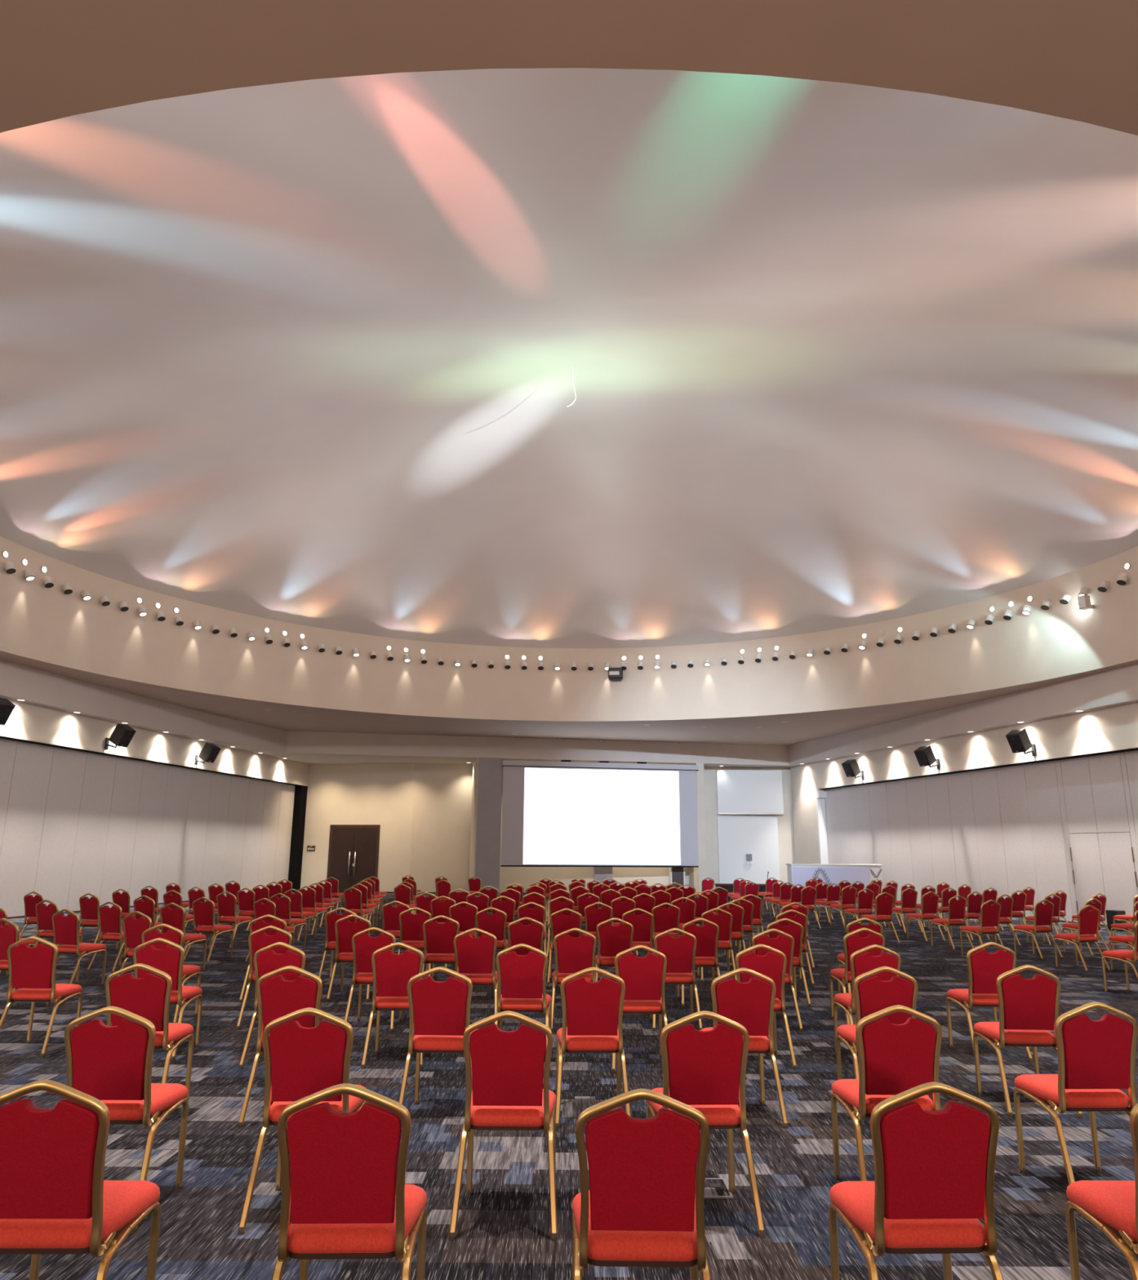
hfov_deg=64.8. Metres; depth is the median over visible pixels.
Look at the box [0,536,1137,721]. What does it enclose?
cove
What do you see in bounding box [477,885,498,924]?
banquet chair
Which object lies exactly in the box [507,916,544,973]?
banquet chair
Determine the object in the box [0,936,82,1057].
banquet chair
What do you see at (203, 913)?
banquet chair
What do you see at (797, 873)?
reception desk
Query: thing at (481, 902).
banquet chair
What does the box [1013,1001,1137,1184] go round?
banquet chair
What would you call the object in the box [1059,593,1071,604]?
wall spotlight
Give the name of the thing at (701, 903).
banquet chair
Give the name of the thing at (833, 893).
banquet chair
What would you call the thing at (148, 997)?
banquet chair
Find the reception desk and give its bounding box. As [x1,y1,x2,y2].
[785,863,882,906]
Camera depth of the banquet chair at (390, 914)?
13.14 m
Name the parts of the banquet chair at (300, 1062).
leg, leg, backrest, frame, seat, leg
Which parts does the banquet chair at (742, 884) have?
seat, backrest, frame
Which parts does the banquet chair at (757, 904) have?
backrest, frame, seat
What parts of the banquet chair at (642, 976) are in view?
leg, seat, backrest, frame, leg, leg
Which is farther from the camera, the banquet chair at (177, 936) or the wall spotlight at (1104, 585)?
the wall spotlight at (1104, 585)
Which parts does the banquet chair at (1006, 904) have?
seat, frame, backrest, leg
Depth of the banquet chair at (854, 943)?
8.93 m
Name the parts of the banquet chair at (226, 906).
backrest, frame, seat, leg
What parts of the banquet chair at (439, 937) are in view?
leg, seat, backrest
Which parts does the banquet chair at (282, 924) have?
leg, frame, backrest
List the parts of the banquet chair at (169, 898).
backrest, frame, seat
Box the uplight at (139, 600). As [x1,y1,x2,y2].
[136,597,142,604]
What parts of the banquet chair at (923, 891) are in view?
frame, backrest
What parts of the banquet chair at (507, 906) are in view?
backrest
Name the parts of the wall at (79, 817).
panel, panel, panel, panel, panel, panel, panel, panel, panel, panel, panel, panel, panel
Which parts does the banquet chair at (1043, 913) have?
leg, seat, leg, leg, frame, backrest, leg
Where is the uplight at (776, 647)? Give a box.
[773,645,779,650]
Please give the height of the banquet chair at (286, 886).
0.928 m
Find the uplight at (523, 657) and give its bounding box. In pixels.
[521,655,526,660]
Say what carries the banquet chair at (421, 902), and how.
on the floor
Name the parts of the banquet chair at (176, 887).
backrest, frame, seat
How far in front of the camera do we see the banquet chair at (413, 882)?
23.38 m
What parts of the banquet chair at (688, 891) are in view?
backrest, frame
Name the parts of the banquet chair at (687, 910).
backrest, seat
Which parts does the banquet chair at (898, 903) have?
seat, frame, backrest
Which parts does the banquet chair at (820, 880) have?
backrest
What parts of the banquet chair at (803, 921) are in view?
backrest, frame, leg, leg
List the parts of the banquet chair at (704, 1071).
leg, seat, backrest, frame, leg, leg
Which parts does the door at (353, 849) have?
handle, handle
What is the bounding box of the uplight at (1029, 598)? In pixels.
[1026,595,1033,602]
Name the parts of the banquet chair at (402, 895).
backrest, frame, seat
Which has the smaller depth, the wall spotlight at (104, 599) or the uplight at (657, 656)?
the wall spotlight at (104, 599)
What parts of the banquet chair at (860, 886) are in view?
backrest, frame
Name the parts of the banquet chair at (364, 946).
leg, leg, seat, backrest, frame, leg, leg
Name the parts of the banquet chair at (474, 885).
backrest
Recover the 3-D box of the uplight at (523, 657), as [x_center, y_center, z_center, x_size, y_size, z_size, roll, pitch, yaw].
[-1.524,0.597,30.257,0.170,0.170,0.030,2,-13,-7]
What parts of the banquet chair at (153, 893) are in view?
backrest, frame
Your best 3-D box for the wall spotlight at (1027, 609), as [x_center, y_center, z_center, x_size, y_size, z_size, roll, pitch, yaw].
[11.647,-0.766,22.805,0.252,0.267,0.188,6,-14,-23]
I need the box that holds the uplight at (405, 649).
[403,647,408,652]
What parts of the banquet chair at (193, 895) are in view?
backrest, frame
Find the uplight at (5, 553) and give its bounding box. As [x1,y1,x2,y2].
[1,550,8,558]
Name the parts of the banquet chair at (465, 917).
frame, backrest, seat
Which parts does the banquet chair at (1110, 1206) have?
leg, seat, leg, frame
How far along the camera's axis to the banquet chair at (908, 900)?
19.48 m
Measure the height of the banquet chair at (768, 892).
0.928 m
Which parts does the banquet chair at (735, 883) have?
seat, backrest, frame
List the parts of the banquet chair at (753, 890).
frame, backrest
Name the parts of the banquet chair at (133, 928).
leg, seat, backrest, frame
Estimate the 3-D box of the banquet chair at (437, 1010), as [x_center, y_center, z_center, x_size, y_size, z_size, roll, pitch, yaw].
[-0.821,2.600,5.859,0.477,0.935,0.557,0,-13,2]
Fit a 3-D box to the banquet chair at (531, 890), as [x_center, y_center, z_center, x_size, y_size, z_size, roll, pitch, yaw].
[-0.737,5.842,19.623,0.477,0.928,0.552,0,-13,1]
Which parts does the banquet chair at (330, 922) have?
leg, seat, leg, frame, backrest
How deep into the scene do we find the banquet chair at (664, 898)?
17.47 m
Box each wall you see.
[0,697,309,917]
[300,763,795,893]
[593,866,612,887]
[688,763,706,896]
[790,702,1137,922]
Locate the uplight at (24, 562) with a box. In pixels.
[21,558,28,565]
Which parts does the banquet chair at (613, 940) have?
leg, seat, backrest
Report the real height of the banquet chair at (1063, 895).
0.928 m
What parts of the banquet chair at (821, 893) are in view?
backrest, frame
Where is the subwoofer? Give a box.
[1105,910,1126,931]
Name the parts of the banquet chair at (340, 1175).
leg, leg, backrest, seat, leg, leg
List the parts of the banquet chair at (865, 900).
leg, seat, frame, backrest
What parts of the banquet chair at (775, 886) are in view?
leg, seat, frame, backrest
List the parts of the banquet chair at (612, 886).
backrest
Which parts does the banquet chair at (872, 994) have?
leg, seat, leg, frame, backrest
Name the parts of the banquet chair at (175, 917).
backrest, frame, leg, seat, leg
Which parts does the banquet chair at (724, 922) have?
leg, leg, backrest, frame, seat, leg, leg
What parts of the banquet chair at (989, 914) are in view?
leg, leg, seat, frame, backrest, leg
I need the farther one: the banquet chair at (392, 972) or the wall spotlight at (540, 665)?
the wall spotlight at (540, 665)
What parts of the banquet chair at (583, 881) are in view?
backrest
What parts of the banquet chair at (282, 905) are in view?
backrest, frame, seat, leg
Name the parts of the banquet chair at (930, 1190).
leg, leg, seat, frame, backrest, leg, leg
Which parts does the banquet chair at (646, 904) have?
backrest, frame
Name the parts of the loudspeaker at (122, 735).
wall plate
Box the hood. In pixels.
[609,678,621,680]
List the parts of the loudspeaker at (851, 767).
wall plate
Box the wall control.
[746,853,752,864]
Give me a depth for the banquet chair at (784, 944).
8.75 m
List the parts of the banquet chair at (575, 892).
backrest, frame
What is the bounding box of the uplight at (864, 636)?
[861,633,866,639]
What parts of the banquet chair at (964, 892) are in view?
frame, backrest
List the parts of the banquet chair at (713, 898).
backrest, frame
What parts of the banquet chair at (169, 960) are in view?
backrest, frame, leg, seat, leg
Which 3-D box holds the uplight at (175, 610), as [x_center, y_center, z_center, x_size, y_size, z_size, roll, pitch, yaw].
[-10.761,-0.811,24.555,0.030,0.170,0.170,-8,-16,31]
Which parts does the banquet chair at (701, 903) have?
backrest, frame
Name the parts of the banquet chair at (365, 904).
backrest, frame, seat, leg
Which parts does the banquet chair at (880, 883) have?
backrest, frame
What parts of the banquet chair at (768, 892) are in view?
seat, frame, backrest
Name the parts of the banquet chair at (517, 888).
backrest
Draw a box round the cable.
[566,367,576,407]
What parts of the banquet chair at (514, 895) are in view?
backrest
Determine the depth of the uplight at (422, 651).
29.42 m
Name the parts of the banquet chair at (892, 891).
frame, backrest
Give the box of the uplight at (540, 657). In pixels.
[537,655,542,660]
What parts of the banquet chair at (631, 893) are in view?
backrest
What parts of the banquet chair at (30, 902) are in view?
leg, seat, backrest, frame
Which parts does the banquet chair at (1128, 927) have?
leg, seat, leg, frame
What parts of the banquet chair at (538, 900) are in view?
backrest, frame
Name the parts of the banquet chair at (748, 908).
backrest, frame, seat, leg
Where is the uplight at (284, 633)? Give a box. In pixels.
[281,630,287,635]
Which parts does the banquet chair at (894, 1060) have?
leg, leg, seat, frame, backrest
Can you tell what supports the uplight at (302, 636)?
attached to the cove
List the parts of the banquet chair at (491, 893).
backrest, frame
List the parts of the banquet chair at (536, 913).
backrest, leg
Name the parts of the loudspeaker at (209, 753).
wall plate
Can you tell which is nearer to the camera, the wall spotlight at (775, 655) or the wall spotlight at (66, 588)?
the wall spotlight at (66, 588)
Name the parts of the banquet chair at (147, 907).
backrest, frame, seat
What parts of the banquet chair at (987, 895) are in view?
frame, backrest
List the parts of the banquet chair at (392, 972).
leg, leg, seat, frame, backrest, leg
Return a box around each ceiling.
[0,0,1137,745]
[0,67,1137,648]
[0,694,1137,767]
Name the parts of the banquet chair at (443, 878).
backrest, frame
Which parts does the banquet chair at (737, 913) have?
backrest, frame, seat, leg, leg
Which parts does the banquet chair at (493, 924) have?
backrest, seat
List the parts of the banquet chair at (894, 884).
frame, backrest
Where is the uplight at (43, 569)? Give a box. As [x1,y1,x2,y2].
[40,565,47,573]
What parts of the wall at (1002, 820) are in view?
panel, panel, panel, panel, panel, panel, panel, panel, panel, panel, panel, panel, panel, panel, panel, panel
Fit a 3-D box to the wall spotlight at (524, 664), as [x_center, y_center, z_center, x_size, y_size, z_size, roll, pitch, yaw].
[-1.503,0.858,30.084,0.188,0.267,0.252,2,-13,-7]
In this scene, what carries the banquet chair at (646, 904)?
on the floor
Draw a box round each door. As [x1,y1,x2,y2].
[326,824,380,892]
[669,866,685,888]
[1068,832,1137,924]
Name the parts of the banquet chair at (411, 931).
seat, backrest, frame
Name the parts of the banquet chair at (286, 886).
backrest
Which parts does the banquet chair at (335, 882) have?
backrest, frame, seat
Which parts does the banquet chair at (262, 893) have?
backrest, frame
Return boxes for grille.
[0,704,14,724]
[118,730,135,746]
[206,748,220,762]
[842,764,853,777]
[914,751,928,766]
[1006,734,1024,752]
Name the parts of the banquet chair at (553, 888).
backrest, frame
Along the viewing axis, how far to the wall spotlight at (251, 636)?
26.15 m
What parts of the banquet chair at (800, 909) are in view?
backrest, frame, leg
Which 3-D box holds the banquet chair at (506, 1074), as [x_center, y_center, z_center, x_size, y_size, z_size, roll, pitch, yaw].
[-0.285,2.235,4.292,0.477,0.935,0.557,0,-13,0]
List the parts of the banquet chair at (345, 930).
leg, leg, seat, backrest, frame, leg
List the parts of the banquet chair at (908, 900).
leg, seat, leg, frame, backrest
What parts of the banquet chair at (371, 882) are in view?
backrest, frame, seat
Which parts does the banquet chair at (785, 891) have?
leg, seat, frame, backrest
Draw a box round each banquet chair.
[0,907,35,976]
[0,918,48,1013]
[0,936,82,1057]
[0,1080,160,1279]
[18,891,61,946]
[34,899,82,964]
[52,908,106,985]
[64,1006,188,1233]
[79,893,118,949]
[86,901,124,973]
[105,963,193,1100]
[107,888,134,933]
[116,911,151,977]
[126,895,161,953]
[133,937,202,1060]
[140,885,161,922]
[141,923,200,1022]
[160,889,199,933]
[160,902,206,971]
[165,882,193,924]
[183,897,233,961]
[185,886,220,933]
[208,883,237,925]
[208,891,253,947]
[221,880,240,917]
[230,887,255,937]
[236,925,292,1029]
[237,1007,368,1235]
[238,965,322,1127]
[239,914,286,1002]
[239,942,321,1069]
[245,897,294,961]
[246,884,269,930]
[266,881,282,898]
[269,893,306,948]
[271,1083,426,1279]
[277,879,292,894]
[284,888,316,941]
[293,885,327,934]
[302,883,334,927]
[311,880,341,919]
[318,907,356,978]
[324,876,346,911]
[326,914,377,1001]
[343,887,373,933]
[344,927,402,1032]
[351,883,377,925]
[356,880,381,920]
[360,878,383,910]
[360,942,427,1068]
[366,875,387,909]
[381,900,414,952]
[393,884,415,913]
[397,881,414,914]
[397,906,434,977]
[398,966,478,1105]
[401,875,421,893]
[402,878,425,914]
[414,892,437,921]
[422,915,459,978]
[426,895,455,953]
[435,875,453,897]
[435,880,451,901]
[444,901,477,968]
[448,888,469,907]
[448,1010,557,1241]
[453,928,501,1022]
[466,891,488,922]
[467,875,481,895]
[475,906,508,953]
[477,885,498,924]
[490,895,517,929]
[494,943,551,1071]
[499,888,520,919]
[506,883,524,907]
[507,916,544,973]
[516,902,546,953]
[522,892,546,946]
[525,884,546,915]
[529,881,547,921]
[538,877,553,897]
[546,879,564,915]
[546,896,574,955]
[546,908,582,984]
[547,883,567,924]
[547,888,570,935]
[551,928,596,1031]
[555,967,631,1128]
[568,880,585,902]
[570,885,590,911]
[571,877,586,887]
[572,1088,711,1279]
[576,892,599,923]
[583,902,614,969]
[586,880,602,897]
[592,883,610,906]
[594,917,633,981]
[600,888,621,917]
[602,878,617,887]
[608,881,626,894]
[609,945,667,1073]
[610,896,638,955]
[617,886,637,902]
[622,908,654,954]
[623,880,639,891]
[631,878,647,888]
[632,893,657,943]
[634,884,652,897]
[646,1010,764,1238]
[647,902,679,953]
[649,883,666,894]
[649,889,671,909]
[649,928,702,1031]
[663,886,683,908]
[666,882,681,891]
[671,897,696,930]
[676,918,719,1006]
[678,884,697,925]
[685,893,708,924]
[695,877,714,896]
[697,889,719,926]
[697,907,737,982]
[700,968,788,1128]
[709,886,728,908]
[715,902,746,959]
[724,897,754,958]
[728,877,746,901]
[729,880,752,902]
[734,893,764,948]
[735,943,796,1069]
[736,881,762,919]
[751,928,803,1031]
[758,877,779,909]
[762,880,786,916]
[766,918,810,1006]
[769,882,794,919]
[775,909,813,986]
[779,884,808,924]
[781,902,814,967]
[790,885,820,928]
[805,879,818,907]
[810,876,822,906]
[815,881,833,919]
[815,883,844,923]
[828,1081,1003,1279]
[829,885,859,927]
[829,928,884,1024]
[831,1004,942,1181]
[833,944,901,1065]
[835,966,928,1123]
[836,880,850,914]
[836,917,883,993]
[840,880,865,917]
[844,888,874,932]
[855,882,879,919]
[861,892,899,942]
[869,884,901,926]
[871,879,882,911]
[874,880,902,915]
[888,888,923,933]
[889,883,916,919]
[906,891,945,941]
[908,885,941,926]
[928,887,960,931]
[930,894,973,949]
[936,881,949,918]
[945,884,976,923]
[946,942,1032,1062]
[950,891,989,940]
[960,899,1005,956]
[968,887,1003,930]
[973,964,1083,1119]
[977,893,1020,945]
[995,889,1031,936]
[1006,886,1035,926]
[1013,899,1062,958]
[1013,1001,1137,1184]
[1025,893,1068,945]
[1035,889,1072,934]
[1053,904,1111,972]
[1062,897,1109,955]
[1065,1103,1137,1279]
[1071,893,1111,942]
[1102,920,1137,992]
[1108,910,1137,970]
[1111,901,1137,950]
[1113,894,1137,935]
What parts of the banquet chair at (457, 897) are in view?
frame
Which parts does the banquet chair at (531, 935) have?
backrest, frame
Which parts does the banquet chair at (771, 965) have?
backrest, frame, leg, seat, leg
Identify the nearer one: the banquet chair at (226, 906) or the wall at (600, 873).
the banquet chair at (226, 906)
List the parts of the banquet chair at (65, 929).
backrest, frame, leg, leg, seat, leg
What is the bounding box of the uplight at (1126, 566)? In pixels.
[1124,562,1130,569]
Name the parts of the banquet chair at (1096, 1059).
leg, leg, seat, frame, leg, backrest, leg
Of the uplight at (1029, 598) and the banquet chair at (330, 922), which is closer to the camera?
the banquet chair at (330, 922)
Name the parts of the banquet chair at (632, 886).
backrest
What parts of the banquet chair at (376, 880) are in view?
backrest, frame, seat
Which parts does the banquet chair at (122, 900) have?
backrest, frame, seat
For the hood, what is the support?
attached to the projector
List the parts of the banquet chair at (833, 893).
leg, seat, frame, backrest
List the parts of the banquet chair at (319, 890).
backrest, frame, leg, seat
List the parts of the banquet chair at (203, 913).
leg, backrest, frame, leg, seat, leg, leg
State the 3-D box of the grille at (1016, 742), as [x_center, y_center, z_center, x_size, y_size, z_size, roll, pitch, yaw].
[11.657,2.709,23.401,0.225,0.419,0.330,8,-15,-29]
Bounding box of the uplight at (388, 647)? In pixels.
[386,645,391,650]
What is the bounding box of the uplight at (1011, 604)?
[1008,600,1014,607]
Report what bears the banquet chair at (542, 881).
on the floor
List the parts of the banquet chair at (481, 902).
backrest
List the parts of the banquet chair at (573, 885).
backrest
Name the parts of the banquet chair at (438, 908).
backrest, frame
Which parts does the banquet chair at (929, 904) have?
leg, seat, leg, frame, backrest, leg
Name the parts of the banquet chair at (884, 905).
seat, frame, backrest, leg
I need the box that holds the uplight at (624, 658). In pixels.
[621,655,626,660]
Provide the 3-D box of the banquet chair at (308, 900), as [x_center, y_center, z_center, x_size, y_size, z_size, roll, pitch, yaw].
[-5.261,5.502,18.317,0.477,0.928,0.552,-4,-14,18]
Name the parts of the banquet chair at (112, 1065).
backrest, frame, seat, leg, leg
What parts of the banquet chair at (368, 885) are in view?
backrest, frame, seat, leg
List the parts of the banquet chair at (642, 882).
backrest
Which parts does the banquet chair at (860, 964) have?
leg, seat, leg, frame, backrest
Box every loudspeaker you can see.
[0,697,15,725]
[104,723,136,749]
[194,742,221,764]
[841,759,864,779]
[913,745,939,768]
[1005,728,1035,755]
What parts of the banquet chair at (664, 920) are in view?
frame, seat, backrest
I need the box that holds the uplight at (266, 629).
[263,626,270,632]
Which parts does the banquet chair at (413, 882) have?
backrest, frame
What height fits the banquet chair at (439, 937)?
0.935 m
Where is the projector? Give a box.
[608,667,622,680]
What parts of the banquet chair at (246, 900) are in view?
backrest, frame, seat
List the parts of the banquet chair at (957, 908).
leg, seat, leg, leg, frame, backrest, leg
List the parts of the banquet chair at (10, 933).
seat, backrest, frame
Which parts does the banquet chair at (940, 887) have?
frame, backrest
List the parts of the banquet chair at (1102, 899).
seat, frame, backrest, leg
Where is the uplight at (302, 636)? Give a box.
[299,633,305,639]
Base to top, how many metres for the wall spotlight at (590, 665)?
0.267 m
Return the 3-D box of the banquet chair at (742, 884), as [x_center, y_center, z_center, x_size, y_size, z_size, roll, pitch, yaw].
[4.757,7.059,24.624,0.477,0.928,0.552,6,-15,-24]
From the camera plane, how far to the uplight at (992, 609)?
23.85 m
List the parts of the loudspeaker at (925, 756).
wall plate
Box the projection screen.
[500,760,698,867]
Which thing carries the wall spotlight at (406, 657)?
attached to the cove
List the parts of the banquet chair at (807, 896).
seat, backrest, frame, leg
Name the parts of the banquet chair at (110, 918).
leg, backrest, frame, seat, leg, leg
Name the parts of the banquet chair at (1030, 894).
frame, backrest, seat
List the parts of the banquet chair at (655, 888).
backrest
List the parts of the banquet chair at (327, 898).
backrest, frame, seat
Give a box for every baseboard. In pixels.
[7,899,205,919]
[385,891,527,893]
[965,911,1107,926]
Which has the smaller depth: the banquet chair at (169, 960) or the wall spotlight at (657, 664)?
the banquet chair at (169, 960)
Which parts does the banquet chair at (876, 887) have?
backrest, frame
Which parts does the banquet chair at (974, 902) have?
leg, seat, frame, backrest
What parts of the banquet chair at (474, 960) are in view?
backrest, frame, seat, leg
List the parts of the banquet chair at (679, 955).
leg, backrest, frame, seat, leg, leg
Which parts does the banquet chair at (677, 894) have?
backrest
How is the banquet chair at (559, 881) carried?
on the floor
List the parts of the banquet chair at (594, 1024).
leg, leg, seat, backrest, frame, leg, leg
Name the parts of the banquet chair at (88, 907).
backrest, frame, seat, leg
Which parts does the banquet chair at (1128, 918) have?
leg, seat, frame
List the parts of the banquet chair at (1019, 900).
seat, frame, backrest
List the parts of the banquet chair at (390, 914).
seat, backrest, frame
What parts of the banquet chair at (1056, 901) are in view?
leg, seat, leg, frame, backrest, leg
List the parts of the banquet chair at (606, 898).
backrest, frame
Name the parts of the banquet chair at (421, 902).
backrest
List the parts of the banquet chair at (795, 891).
seat, frame, backrest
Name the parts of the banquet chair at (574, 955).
leg, leg, seat, backrest, frame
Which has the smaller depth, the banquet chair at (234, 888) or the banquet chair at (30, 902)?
the banquet chair at (30, 902)
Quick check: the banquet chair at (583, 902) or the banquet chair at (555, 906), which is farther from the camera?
the banquet chair at (583, 902)
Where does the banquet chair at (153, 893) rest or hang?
on the floor
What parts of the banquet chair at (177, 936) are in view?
backrest, frame, leg, seat, leg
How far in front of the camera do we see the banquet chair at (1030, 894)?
20.77 m
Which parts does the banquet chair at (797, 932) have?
backrest, frame, leg, seat, leg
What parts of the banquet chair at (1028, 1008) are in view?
leg, leg, seat, frame, backrest, leg, leg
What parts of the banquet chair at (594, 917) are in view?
seat, backrest, frame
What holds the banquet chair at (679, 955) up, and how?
on the floor
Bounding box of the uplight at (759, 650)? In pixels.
[756,647,762,652]
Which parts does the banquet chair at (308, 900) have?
backrest, frame, seat, leg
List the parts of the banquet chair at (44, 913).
backrest, frame, seat, leg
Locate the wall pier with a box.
[469,757,502,897]
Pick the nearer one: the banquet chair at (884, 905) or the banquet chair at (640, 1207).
the banquet chair at (640, 1207)
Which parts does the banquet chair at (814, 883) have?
backrest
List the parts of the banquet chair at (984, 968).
leg, leg, seat, frame, backrest, leg, leg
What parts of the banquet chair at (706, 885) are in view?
frame, backrest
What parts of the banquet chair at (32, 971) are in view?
leg, leg, backrest, frame, seat, leg, leg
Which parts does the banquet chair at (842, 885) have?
backrest, frame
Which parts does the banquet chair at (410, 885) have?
backrest, frame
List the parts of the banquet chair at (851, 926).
leg, seat, leg, backrest, frame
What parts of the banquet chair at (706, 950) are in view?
leg, leg, frame, backrest, seat, leg, leg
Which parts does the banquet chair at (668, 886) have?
backrest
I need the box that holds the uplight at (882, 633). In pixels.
[879,630,884,635]
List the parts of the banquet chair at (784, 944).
backrest, frame, seat, leg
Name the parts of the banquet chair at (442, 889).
backrest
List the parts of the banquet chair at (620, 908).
seat, backrest, frame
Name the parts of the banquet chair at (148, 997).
backrest, frame, leg, seat, leg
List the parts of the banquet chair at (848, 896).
leg, leg, seat, frame, backrest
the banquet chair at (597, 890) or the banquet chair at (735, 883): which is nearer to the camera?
the banquet chair at (597, 890)
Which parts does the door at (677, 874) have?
frame, frame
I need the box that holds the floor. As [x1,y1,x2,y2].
[0,892,1137,1279]
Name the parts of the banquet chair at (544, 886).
backrest, frame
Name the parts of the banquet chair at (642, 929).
backrest, seat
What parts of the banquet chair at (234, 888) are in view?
backrest, frame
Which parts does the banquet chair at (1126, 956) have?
leg, seat, leg, leg, frame, backrest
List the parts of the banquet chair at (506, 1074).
leg, leg, frame, backrest, seat, leg, leg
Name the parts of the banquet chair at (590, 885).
backrest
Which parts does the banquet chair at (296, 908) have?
backrest, frame, leg, seat, leg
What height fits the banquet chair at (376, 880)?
0.928 m
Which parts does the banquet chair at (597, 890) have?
backrest, frame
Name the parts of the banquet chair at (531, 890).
backrest, frame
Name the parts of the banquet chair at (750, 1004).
seat, backrest, frame, leg, leg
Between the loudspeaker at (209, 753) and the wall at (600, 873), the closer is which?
the loudspeaker at (209, 753)
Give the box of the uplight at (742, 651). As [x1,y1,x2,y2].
[739,648,745,653]
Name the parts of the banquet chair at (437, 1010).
leg, leg, backrest, frame, seat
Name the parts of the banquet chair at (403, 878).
backrest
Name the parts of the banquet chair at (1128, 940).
leg, seat, leg, frame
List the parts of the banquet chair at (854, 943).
leg, seat, leg, frame, backrest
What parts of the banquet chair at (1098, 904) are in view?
leg, seat, leg, frame, backrest, leg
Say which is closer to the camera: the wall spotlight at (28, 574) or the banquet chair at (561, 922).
the banquet chair at (561, 922)
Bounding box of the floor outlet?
[694,1177,733,1198]
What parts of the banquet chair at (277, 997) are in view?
leg, backrest, frame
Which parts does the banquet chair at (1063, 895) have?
frame, backrest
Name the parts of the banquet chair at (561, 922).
leg, leg, frame, backrest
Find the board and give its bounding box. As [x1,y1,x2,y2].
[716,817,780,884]
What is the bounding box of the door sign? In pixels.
[306,845,315,850]
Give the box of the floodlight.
[1075,595,1094,610]
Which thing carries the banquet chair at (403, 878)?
on the floor
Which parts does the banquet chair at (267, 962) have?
leg, backrest, frame, leg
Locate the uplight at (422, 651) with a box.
[420,648,425,653]
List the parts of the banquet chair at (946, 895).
seat, frame, backrest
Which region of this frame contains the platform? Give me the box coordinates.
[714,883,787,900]
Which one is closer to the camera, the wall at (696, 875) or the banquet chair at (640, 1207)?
the banquet chair at (640, 1207)
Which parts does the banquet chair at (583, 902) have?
backrest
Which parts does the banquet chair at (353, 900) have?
backrest, frame, seat, leg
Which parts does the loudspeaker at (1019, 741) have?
wall plate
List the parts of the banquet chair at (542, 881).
backrest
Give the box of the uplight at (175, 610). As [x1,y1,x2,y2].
[173,607,179,613]
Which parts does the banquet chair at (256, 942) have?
leg, seat, backrest, frame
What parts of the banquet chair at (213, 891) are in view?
backrest, frame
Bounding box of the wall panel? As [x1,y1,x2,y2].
[715,766,783,814]
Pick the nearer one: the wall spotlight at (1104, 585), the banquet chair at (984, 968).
the banquet chair at (984, 968)
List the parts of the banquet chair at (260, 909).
backrest, frame, seat, leg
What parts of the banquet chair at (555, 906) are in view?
leg, backrest, frame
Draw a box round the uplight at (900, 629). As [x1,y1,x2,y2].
[897,626,902,632]
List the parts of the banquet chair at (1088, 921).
leg, seat, leg, leg, frame, backrest, leg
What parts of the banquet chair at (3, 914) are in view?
backrest, frame, seat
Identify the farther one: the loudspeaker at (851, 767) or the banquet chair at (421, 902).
the loudspeaker at (851, 767)
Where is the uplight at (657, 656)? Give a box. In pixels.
[654,654,660,659]
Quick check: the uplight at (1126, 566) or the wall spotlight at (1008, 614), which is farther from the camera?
the wall spotlight at (1008, 614)
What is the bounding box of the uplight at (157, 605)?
[155,602,160,608]
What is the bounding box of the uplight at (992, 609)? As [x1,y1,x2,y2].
[989,605,995,612]
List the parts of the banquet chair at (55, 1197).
leg, backrest, frame, seat, leg, leg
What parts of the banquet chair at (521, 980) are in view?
leg, frame, backrest, seat, leg, leg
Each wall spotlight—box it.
[2,561,16,573]
[22,568,35,581]
[41,576,53,587]
[60,582,72,594]
[80,589,91,600]
[98,595,110,606]
[117,600,128,611]
[137,606,146,616]
[155,611,165,621]
[173,615,183,626]
[192,620,201,630]
[210,624,219,633]
[228,627,237,637]
[246,631,255,640]
[264,635,272,644]
[282,638,290,647]
[299,640,307,649]
[317,643,324,652]
[334,645,342,654]
[351,648,359,657]
[369,650,376,658]
[386,652,393,660]
[403,653,409,662]
[420,655,426,663]
[437,657,444,665]
[454,657,460,666]
[471,659,477,667]
[488,660,493,668]
[504,661,510,669]
[521,662,527,669]
[537,662,543,670]
[554,662,559,670]
[571,662,577,670]
[587,662,593,670]
[604,662,609,670]
[621,662,626,670]
[637,662,643,669]
[653,661,660,669]
[671,660,676,668]
[687,659,693,667]
[704,657,711,666]
[720,657,727,665]
[737,655,744,663]
[755,653,761,662]
[772,652,778,661]
[789,650,796,658]
[806,648,813,657]
[823,645,831,654]
[840,643,848,652]
[858,640,866,649]
[875,637,884,646]
[893,634,902,644]
[911,631,920,640]
[929,627,939,636]
[947,623,957,633]
[966,619,976,629]
[984,614,995,624]
[1003,609,1013,620]
[1022,604,1032,615]
[1040,599,1052,609]
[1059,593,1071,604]
[1078,586,1090,596]
[1097,580,1110,591]
[1116,573,1129,585]
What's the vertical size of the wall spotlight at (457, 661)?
0.267 m
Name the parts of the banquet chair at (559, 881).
backrest, frame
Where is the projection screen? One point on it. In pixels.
(565, 813)
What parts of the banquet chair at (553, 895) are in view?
backrest, frame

